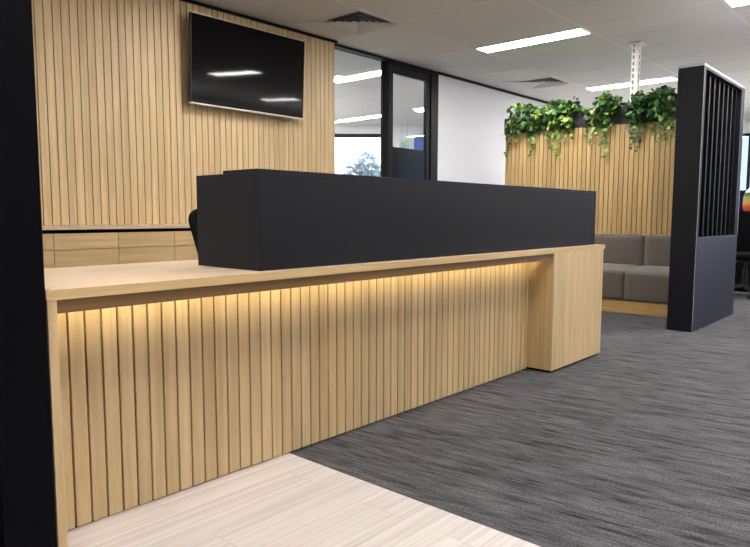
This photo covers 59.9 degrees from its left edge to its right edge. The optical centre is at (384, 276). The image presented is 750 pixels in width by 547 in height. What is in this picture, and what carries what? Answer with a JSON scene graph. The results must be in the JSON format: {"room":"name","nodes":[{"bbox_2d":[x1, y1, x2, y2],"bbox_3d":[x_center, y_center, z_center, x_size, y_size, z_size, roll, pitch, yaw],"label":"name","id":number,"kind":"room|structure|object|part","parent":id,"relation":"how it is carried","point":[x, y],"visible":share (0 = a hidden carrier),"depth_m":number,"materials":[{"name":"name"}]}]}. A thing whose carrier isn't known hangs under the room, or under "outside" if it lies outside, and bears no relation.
{"room":"lobby","nodes":[
{"label":"lobby","id":0,"kind":"room"},
{"bbox_2d":[0,0,56,546],"bbox_3d":[-1.002,-0.560,1.614,0.202,2.696,0.173,5,7,41],"label":"column","id":1,"kind":"structure","parent":0,"point":[27,493],"depth_m":1.63,"materials":[{"name":"black paint"}]},
{"bbox_2d":[67,453,539,546],"bbox_3d":[0.484,1.057,-0.904,5.948,0.031,4.138,5,7,41],"label":"floor","id":2,"kind":"structure","parent":0,"point":[285,500],"depth_m":2.03,"materials":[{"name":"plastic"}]},
{"bbox_2d":[335,126,422,148],"bbox_3d":[-1.491,-1.684,13.330,12.917,2.700,0.150,0,5,0],"label":"wall","id":3,"kind":"structure","parent":0,"point":[399,133],"depth_m":13.14,"materials":[{"name":"white paint"}]},
{"bbox_2d":[335,134,380,137],"bbox_3d":[-2.535,-2.064,13.279,5.360,1.660,0.060,0,5,0],"label":"window","id":4,"kind":"structure","parent":3,"relation":"in","point":[336,135],"depth_m":13.17,"materials":[{"name":"black metal"}]},
{"bbox_2d":[414,137,422,149],"bbox_3d":[0.678,-2.264,13.173,0.184,1.100,0.019,0,5,0],"label":"notice board","id":5,"kind":"object","parent":3,"relation":"attached to","point":[418,141],"visible":0.24,"depth_m":13.12,"materials":[{"name":"blue fabric"}]},
{"bbox_2d":[194,0,749,126],"bbox_3d":[-0.257,-2.533,7.672,18.785,0.082,16.500,5,7,41],"label":"ceiling","id":6,"kind":"structure","parent":0,"point":[443,36],"depth_m":6.59,"materials":[{"name":"tile"}]},
{"bbox_2d":[334,70,380,82],"bbox_3d":[-0.260,-2.547,8.274,1.180,0.004,0.240,5,7,41],"label":"recessed light","id":7,"kind":"object","parent":6,"relation":"in","point":[378,72],"visible":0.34,"depth_m":8.32,"materials":[{"name":"white plastic"}]},
{"bbox_2d":[313,9,402,34],"bbox_3d":[-0.247,-2.356,5.983,0.600,0.072,0.600,5,7,41],"label":"ceiling vent","id":8,"kind":"object","parent":6,"relation":"in","point":[357,21],"visible":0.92,"depth_m":6.01,"materials":[{"name":"white metal"}]},
{"bbox_2d":[337,114,380,121],"bbox_3d":[-0.387,-2.898,11.934,1.180,0.004,0.240,5,7,41],"label":"recessed light","id":9,"kind":"object","parent":6,"relation":"in","point":[372,116],"visible":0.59,"depth_m":11.98,"materials":[{"name":"white plastic"}]},
{"bbox_2d":[399,140,409,148],"bbox_3d":[0.384,-2.722,12.705,0.197,0.495,0.046,0,5,0],"label":"exit sign","id":10,"kind":"object","parent":6,"relation":"hanging from","point":[402,143],"visible":0.9,"depth_m":12.71,"materials":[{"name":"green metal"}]},
{"bbox_2d":[475,28,591,52],"bbox_3d":[1.480,-2.381,6.603,1.180,0.004,0.240,5,7,41],"label":"recessed light","id":11,"kind":"object","parent":6,"relation":"in","point":[575,32],"visible":1,"depth_m":6.57,"materials":[{"name":"white plastic"}]},
{"bbox_2d":[512,76,570,88],"bbox_3d":[2.085,-2.605,8.661,0.600,0.072,0.600,5,7,41],"label":"ceiling vent","id":12,"kind":"object","parent":6,"relation":"in","point":[547,81],"visible":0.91,"depth_m":8.70,"materials":[{"name":"white metal"}]},
{"bbox_2d":[585,82,630,90],"bbox_3d":[3.098,-2.598,8.930,0.640,0.005,0.258,5,7,41],"label":"recessed light","id":13,"kind":"object","parent":6,"relation":"in","point":[628,84],"depth_m":8.97,"materials":[{"name":"white plastic"}]},
{"bbox_2d":[627,41,645,101],"bbox_3d":[2.582,-2.057,6.705,0.140,0.661,0.140,5,7,41],"label":"pole","id":14,"kind":"object","parent":6,"relation":"attached to","point":[636,46],"visible":0.79,"depth_m":6.67,"materials":[{"name":"white metal"}]},
{"bbox_3d":[2.582,-2.048,6.706,0.072,0.643,0.072,5,7,41],"label":"post","id":15,"kind":"part","parent":14,"relation":"part of","materials":[{"name":"white metal"}]},
{"bbox_3d":[2.583,-2.377,6.674,0.140,0.018,0.140,5,7,41],"label":"ceiling plate","id":16,"kind":"part","parent":14,"relation":"part of","materials":[{"name":"white paint"}]},
{"bbox_2d":[640,77,677,84],"bbox_3d":[3.563,-2.558,8.524,0.493,0.005,0.261,5,7,41],"label":"recessed light","id":17,"kind":"object","parent":6,"relation":"in","point":[669,78],"depth_m":8.50,"materials":[{"name":"white plastic"}]},
{"bbox_2d":[724,0,749,7],"bbox_3d":[3.292,-2.223,5.022,1.180,0.004,0.240,5,7,41],"label":"recessed light","id":18,"kind":"object","parent":6,"relation":"in","point":[732,3],"visible":1,"depth_m":5.37,"materials":[{"name":"white plastic"}]},
{"bbox_2d":[437,75,562,184],"bbox_3d":[3.038,-1.443,10.974,0.120,2.700,7.363,5,7,41],"label":"wall","id":19,"kind":"structure","parent":0,"point":[471,117],"depth_m":8.70,"materials":[{"name":"white paint"}]},
{"bbox_2d":[381,58,438,179],"bbox_3d":[0.325,-1.150,7.840,0.171,2.697,0.947,5,7,41],"label":"door","id":20,"kind":"structure","parent":19,"relation":"in","point":[396,162],"depth_m":7.74,"materials":[{"name":"black metal"}]},
{"bbox_3d":[0.280,-0.706,7.837,0.025,1.632,0.620,5,7,41],"label":"panel","id":21,"kind":"part","parent":20,"relation":"part of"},
{"bbox_2d":[439,72,552,104],"bbox_3d":[3.094,-2.764,10.795,0.024,0.029,7.353,5,7,41],"label":"trim","id":22,"kind":"structure","parent":19,"relation":"attached to","point":[440,73],"depth_m":8.94,"materials":[{"name":"black metal"}]},
{"bbox_2d":[289,291,749,546],"bbox_3d":[-0.266,0.194,7.933,18.785,0.001,16.500,5,7,41],"label":"floor","id":23,"kind":"structure","parent":0,"point":[643,440],"depth_m":2.67,"materials":[{"name":"carpet"}]},
{"bbox_2d":[42,230,54,267],"bbox_3d":[-2.520,0.110,4.359,0.395,0.832,0.448,5,7,41],"label":"base cabinet","id":24,"kind":"object","parent":23,"relation":"on","point":[48,246],"visible":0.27,"depth_m":4.35,"materials":[{"name":"brown wood"}]},
{"bbox_3d":[-2.377,-0.213,4.204,0.019,0.108,0.446,5,7,41],"label":"drawer","id":25,"kind":"part","parent":24,"relation":"part of","materials":[{"name":"brown wood"}]},
{"bbox_3d":[-2.378,-0.006,4.224,0.019,0.300,0.446,5,7,41],"label":"drawer","id":26,"kind":"part","parent":24,"relation":"part of","materials":[{"name":"brown wood"}]},
{"bbox_2d":[42,224,189,229],"bbox_3d":[-1.545,-0.418,5.417,0.410,0.022,3.401,5,7,41],"label":"countertop","id":27,"kind":"structure","parent":24,"relation":"on","point":[64,227],"depth_m":4.74,"materials":[{"name":"brown wood"}]},
{"bbox_2d":[51,229,118,267],"bbox_3d":[-2.223,0.078,4.696,0.395,0.832,0.448,5,7,41],"label":"base cabinet","id":28,"kind":"object","parent":23,"relation":"on","point":[91,247],"visible":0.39,"depth_m":4.53,"materials":[{"name":"brown wood"}]},
{"bbox_3d":[-2.081,-0.244,4.541,0.019,0.108,0.446,5,7,41],"label":"drawer","id":29,"kind":"part","parent":28,"relation":"part of","materials":[{"name":"brown wood"}]},
{"bbox_3d":[-2.082,-0.037,4.561,0.019,0.300,0.446,5,7,41],"label":"drawer","id":30,"kind":"part","parent":28,"relation":"part of","materials":[{"name":"brown wood"}]},
{"bbox_2d":[115,228,174,263],"bbox_3d":[-1.927,0.047,5.032,0.395,0.832,0.448,5,7,41],"label":"base cabinet","id":31,"kind":"object","parent":23,"relation":"on","point":[154,244],"visible":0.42,"depth_m":4.87,"materials":[{"name":"brown wood"}]},
{"bbox_3d":[-1.784,-0.275,4.877,0.019,0.108,0.446,5,7,41],"label":"drawer","id":32,"kind":"part","parent":31,"relation":"part of","materials":[{"name":"brown wood"}]},
{"bbox_3d":[-1.785,-0.068,4.897,0.019,0.300,0.446,5,7,41],"label":"drawer","id":33,"kind":"part","parent":31,"relation":"part of","materials":[{"name":"brown wood"}]},
{"bbox_2d":[171,228,197,260],"bbox_3d":[-1.631,0.016,5.369,0.395,0.832,0.448,5,7,41],"label":"base cabinet","id":34,"kind":"object","parent":23,"relation":"on","point":[184,245],"visible":0.16,"depth_m":5.11,"materials":[{"name":"brown wood"}]},
{"bbox_3d":[-1.488,-0.306,5.214,0.019,0.108,0.446,5,7,41],"label":"drawer","id":35,"kind":"part","parent":34,"relation":"part of","materials":[{"name":"brown wood"}]},
{"bbox_3d":[-1.489,-0.099,5.234,0.019,0.300,0.446,5,7,41],"label":"drawer","id":36,"kind":"part","parent":34,"relation":"part of","materials":[{"name":"brown wood"}]},
{"bbox_2d":[188,209,197,252],"bbox_3d":[-0.683,0.117,3.570,0.664,0.979,0.641,5,7,41],"label":"office chair","id":37,"kind":"object","parent":23,"relation":"on","point":[192,219],"visible":0.02,"depth_m":3.53,"materials":[{"name":"black fabric"}]},
{"bbox_2d":[44,168,604,546],"bbox_3d":[0.030,0.085,3.284,0.717,1.103,3.580,5,7,41],"label":"reception desk","id":38,"kind":"object","parent":23,"relation":"on","point":[313,307],"visible":0.98,"depth_m":2.51,"materials":[{"name":"brown wood"}]},
{"bbox_3d":[-1.139,0.399,1.970,0.705,0.718,0.025,5,7,41],"label":"panel","id":39,"kind":"part","parent":38,"relation":"part of","materials":[{"name":"brown wood"}]},
{"bbox_2d":[44,244,599,298],"bbox_3d":[0.029,-0.096,3.267,0.715,0.028,3.580,5,7,41],"label":"countertop","id":40,"kind":"structure","parent":38,"relation":"on","point":[114,274],"depth_m":2.22,"materials":[{"name":"brown wood"}]},
{"bbox_2d":[223,168,595,192],"bbox_3d":[0.409,-0.469,3.359,0.206,0.012,2.802,5,7,41],"label":"shelf","id":41,"kind":"object","parent":38,"relation":"attached to","point":[245,173],"depth_m":2.72,"materials":[{"name":"grey laminate"}]},
{"bbox_2d":[505,118,675,234],"bbox_3d":[2.331,-0.667,7.046,2.303,1.894,0.154,5,7,41],"label":"wall","id":42,"kind":"structure","parent":23,"relation":"on","point":[634,190],"depth_m":6.86,"materials":[{"name":"brown wood"}]},
{"bbox_2d":[504,101,676,132],"bbox_3d":[2.356,-1.696,6.983,2.318,0.164,0.241,5,7,41],"label":"planter box","id":43,"kind":"object","parent":42,"relation":"on","point":[577,119],"visible":0.25,"depth_m":6.95,"materials":[{"name":"metal"}]},
{"bbox_2d":[504,103,529,156],"bbox_3d":[1.548,-1.704,7.580,0.293,0.623,0.307,5,7,41],"label":"trailing plant","id":44,"kind":"object","parent":43,"relation":"in","point":[519,108],"visible":0.87,"depth_m":7.52,"materials":[{"name":"green plant"}]},
{"bbox_2d":[519,103,546,156],"bbox_3d":[1.728,-1.660,7.423,0.296,0.606,0.334,5,7,41],"label":"trailing plant","id":45,"kind":"object","parent":43,"relation":"in","point":[532,126],"visible":0.84,"depth_m":7.38,"materials":[{"name":"green plant"}]},
{"bbox_3d":[1.738,-1.659,7.442,0.224,0.555,0.258,5,7,41],"label":"stem","id":46,"kind":"part","parent":45,"relation":"part of","materials":[{"name":"green plant"}]},
{"bbox_2d":[540,99,566,158],"bbox_3d":[1.918,-1.644,7.261,0.286,0.676,0.332,5,7,41],"label":"trailing plant","id":47,"kind":"object","parent":43,"relation":"in","point":[556,111],"visible":0.84,"depth_m":7.21,"materials":[{"name":"green plant"}]},
{"bbox_3d":[1.919,-1.647,7.285,0.195,0.623,0.268,5,7,41],"label":"stem","id":48,"kind":"part","parent":47,"relation":"part of","materials":[{"name":"green plant"}]},
{"bbox_2d":[559,96,582,141],"bbox_3d":[2.045,-1.721,7.145,0.269,0.487,0.332,5,7,41],"label":"trailing plant","id":49,"kind":"object","parent":43,"relation":"in","point":[574,106],"visible":0.93,"depth_m":7.09,"materials":[{"name":"green plant"}]},
{"bbox_2d":[579,108,595,144],"bbox_3d":[2.199,-1.605,7.003,0.184,0.410,0.294,5,7,41],"label":"trailing plant","id":50,"kind":"object","parent":43,"relation":"in","point":[588,119],"visible":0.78,"depth_m":6.94,"materials":[{"name":"green plant"}]},
{"bbox_2d":[590,90,626,157],"bbox_3d":[2.355,-1.598,6.886,0.359,0.699,0.331,5,7,41],"label":"trailing plant","id":51,"kind":"object","parent":43,"relation":"in","point":[606,103],"visible":0.97,"depth_m":6.82,"materials":[{"name":"green plant"}]},
{"bbox_3d":[2.361,-1.594,6.889,0.242,0.654,0.253,5,7,41],"label":"stem","id":52,"kind":"part","parent":51,"relation":"part of","materials":[{"name":"green plant"}]},
{"bbox_2d":[623,89,648,151],"bbox_3d":[2.610,-1.582,6.670,0.261,0.628,0.351,5,7,41],"label":"trailing plant","id":53,"kind":"object","parent":43,"relation":"in","point":[635,110],"visible":0.91,"depth_m":6.60,"materials":[{"name":"green plant"}]},
{"bbox_3d":[2.613,-1.584,6.680,0.148,0.587,0.262,5,7,41],"label":"stem","id":54,"kind":"part","parent":53,"relation":"part of","materials":[{"name":"green plant"}]},
{"bbox_2d":[643,85,676,148],"bbox_3d":[2.786,-1.590,6.532,0.340,0.657,0.352,5,7,41],"label":"trailing plant","id":55,"kind":"object","parent":43,"relation":"in","point":[667,95],"visible":0.99,"depth_m":6.44,"materials":[{"name":"green plant"}]},
{"bbox_3d":[2.334,-1.603,6.956,2.303,0.014,0.154,5,7,41],"label":"rail","id":56,"kind":"part","parent":42,"relation":"part of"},
{"bbox_2d":[594,233,670,317],"bbox_3d":[2.079,-0.067,6.797,2.278,0.746,0.597,5,7,41],"label":"seat","id":57,"kind":"object","parent":23,"relation":"on","point":[635,280],"visible":0.32,"depth_m":6.33,"materials":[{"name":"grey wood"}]},
{"bbox_2d":[594,233,646,265],"bbox_3d":[2.414,-0.263,6.774,0.600,0.348,0.162,5,7,41],"label":"cushion","id":58,"kind":"object","parent":57,"relation":"on","point":[624,249],"depth_m":6.64,"materials":[{"name":"grey fabric"}]},
{"bbox_2d":[602,263,639,298],"bbox_3d":[2.220,0.040,6.614,0.600,0.316,0.495,5,7,41],"label":"seat cushion","id":59,"kind":"object","parent":57,"relation":"on","point":[614,282],"depth_m":6.32,"materials":[{"name":"grey fabric"}]},
{"bbox_2d":[624,265,668,303],"bbox_3d":[2.673,0.079,6.219,0.597,0.316,0.495,5,7,41],"label":"seat cushion","id":60,"kind":"object","parent":57,"relation":"on","point":[643,284],"depth_m":6.12,"materials":[{"name":"grey fabric"}]},
{"bbox_2d":[644,235,670,265],"bbox_3d":[2.859,-0.225,6.385,0.575,0.348,0.162,5,7,41],"label":"cushion","id":61,"kind":"object","parent":57,"relation":"on","point":[656,247],"depth_m":6.43,"materials":[{"name":"grey fabric"}]},
{"bbox_2d":[667,63,745,331],"bbox_3d":[2.842,-0.655,5.718,0.199,2.128,1.292,5,7,41],"label":"screen","id":62,"kind":"object","parent":23,"relation":"on","point":[710,104],"visible":1,"depth_m":5.39,"materials":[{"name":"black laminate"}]},
{"bbox_3d":[2.423,-0.602,5.244,0.197,2.110,0.020,5,7,41],"label":"panel","id":63,"kind":"part","parent":62,"relation":"part of","materials":[{"name":"black laminate"}]},
{"bbox_3d":[2.846,0.025,5.791,0.197,0.761,1.270,5,7,41],"label":"panel","id":64,"kind":"part","parent":62,"relation":"part of","materials":[{"name":"blue laminate"}]},
{"bbox_3d":[2.849,-1.026,5.691,0.197,1.347,1.270,5,7,41],"label":"frame","id":65,"kind":"part","parent":62,"relation":"part of","materials":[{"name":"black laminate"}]},
{"bbox_2d":[734,212,749,298],"bbox_3d":[4.265,-0.256,7.637,0.664,0.979,0.641,-4,7,-39],"label":"office chair","id":66,"kind":"object","parent":23,"relation":"on","point":[744,218],"visible":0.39,"depth_m":7.83,"materials":[{"name":"black plastic"}]},
{"bbox_3d":[4.074,0.131,7.639,0.303,0.090,0.070,0,5,-2],"label":"leg","id":67,"kind":"part","parent":66,"relation":"part of","materials":[{"name":"black plastic"}]},
{"bbox_3d":[4.219,-0.232,7.604,0.480,0.080,0.500,-4,7,-39],"label":"seat","id":68,"kind":"part","parent":66,"relation":"part of","materials":[{"name":"black fabric"}]},
{"bbox_3d":[4.477,-0.560,7.779,0.107,0.400,0.500,-4,7,-39],"label":"backrest","id":69,"kind":"part","parent":66,"relation":"part of","materials":[{"name":"black fabric"}]},
{"bbox_3d":[4.183,0.144,7.511,0.275,0.090,0.214,-4,7,-39],"label":"leg","id":70,"kind":"part","parent":66,"relation":"part of","materials":[{"name":"black plastic"}]},
{"bbox_2d":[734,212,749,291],"bbox_3d":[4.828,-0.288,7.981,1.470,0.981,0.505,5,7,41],"label":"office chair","id":71,"kind":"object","parent":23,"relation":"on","point":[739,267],"visible":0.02,"depth_m":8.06,"materials":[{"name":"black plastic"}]},
{"bbox_3d":[4.413,-0.300,8.055,0.717,0.910,0.017,5,7,41],"label":"door","id":72,"kind":"part","parent":71,"relation":"part of","materials":[{"name":"black plastic"}]},
{"bbox_2d":[742,188,749,211],"bbox_3d":[4.600,-0.981,8.040,0.310,0.385,0.248,5,7,41],"label":"bag","id":73,"kind":"object","parent":71,"relation":"on","point":[746,199],"visible":0.94,"depth_m":8.04,"materials":[{"name":"fabric"}]},
{"bbox_2d":[739,190,746,211],"bbox_3d":[4.496,-0.960,8.367,0.335,0.279,0.030,5,7,41],"label":"divider","id":74,"kind":"object","parent":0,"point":[742,192],"visible":0.02,"depth_m":8.30,"materials":[{"name":"blue fabric"}]},
{"bbox_2d":[743,122,749,133],"bbox_3d":[8.879,-1.412,10.850,9.070,2.700,0.150,5,7,41],"label":"wall","id":75,"kind":"structure","parent":0,"point":[746,128],"depth_m":12.38,"materials":[{"name":"white paint"}]},
{"bbox_2d":[743,133,749,189],"bbox_3d":[8.972,-1.750,10.717,8.000,1.600,0.060,5,7,41],"label":"window","id":76,"kind":"structure","parent":75,"relation":"in","point":[744,134],"depth_m":12.43,"materials":[{"name":"clear glass"}]},
{"bbox_3d":[-3.007,-0.805,4.110,0.120,2.700,7.300,5,7,41],"label":"wall","id":77,"kind":"structure","parent":0,"visible":0},
{"bbox_2d":[32,0,334,225],"bbox_3d":[-1.666,-0.918,5.480,0.080,2.671,3.396,5,7,41],"label":"wall panel","id":78,"kind":"object","parent":77,"relation":"attached to","point":[121,140],"visible":0.66,"depth_m":5.09,"materials":[{"name":"brown wood"}]},
{"bbox_2d":[189,11,304,119],"bbox_3d":[-1.207,-1.815,5.749,0.142,0.724,1.213,5,7,41],"label":"television","id":79,"kind":"object","parent":78,"relation":"attached to","point":[233,66],"visible":1,"depth_m":5.66,"materials":[{"name":"black metal"}]},
{"bbox_3d":[-0.553,-1.035,6.743,0.080,2.671,0.022,5,7,41],"label":"edge trim","id":80,"kind":"part","parent":78,"relation":"part of","materials":[{"name":"brown wood"}]},
{"bbox_2d":[180,0,336,43],"bbox_3d":[-2.033,-2.221,4.924,0.089,0.025,4.600,5,7,41],"label":"trim","id":81,"kind":"structure","parent":77,"relation":"attached to","point":[186,1],"depth_m":5.86,"materials":[{"name":"black metal"}]},
{"bbox_2d":[334,44,388,61],"bbox_3d":[-0.292,-1.087,7.162,0.120,2.697,0.890,5,7,41],"label":"window","id":82,"kind":"structure","parent":77,"relation":"in","point":[336,46],"depth_m":7.03,"materials":[{"name":"black metal"}]},
{"label":"outside","id":83,"kind":"structure","parent":0,"visible":0},
{"bbox_3d":[-1.855,-1.353,28.223,120.000,0.200,120.000,5,7,41],"label":"ground","id":84,"kind":"structure","parent":83,"visible":0},
{"bbox_2d":[342,151,380,176],"bbox_3d":[-0.930,-3.940,31.790,2.939,4.286,1.668,-1,6,-14],"label":"tree","id":85,"kind":"object","parent":84,"relation":"on","point":[368,171],"visible":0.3,"depth_m":31.39,"materials":[{"name":"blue plant"}]}
]}

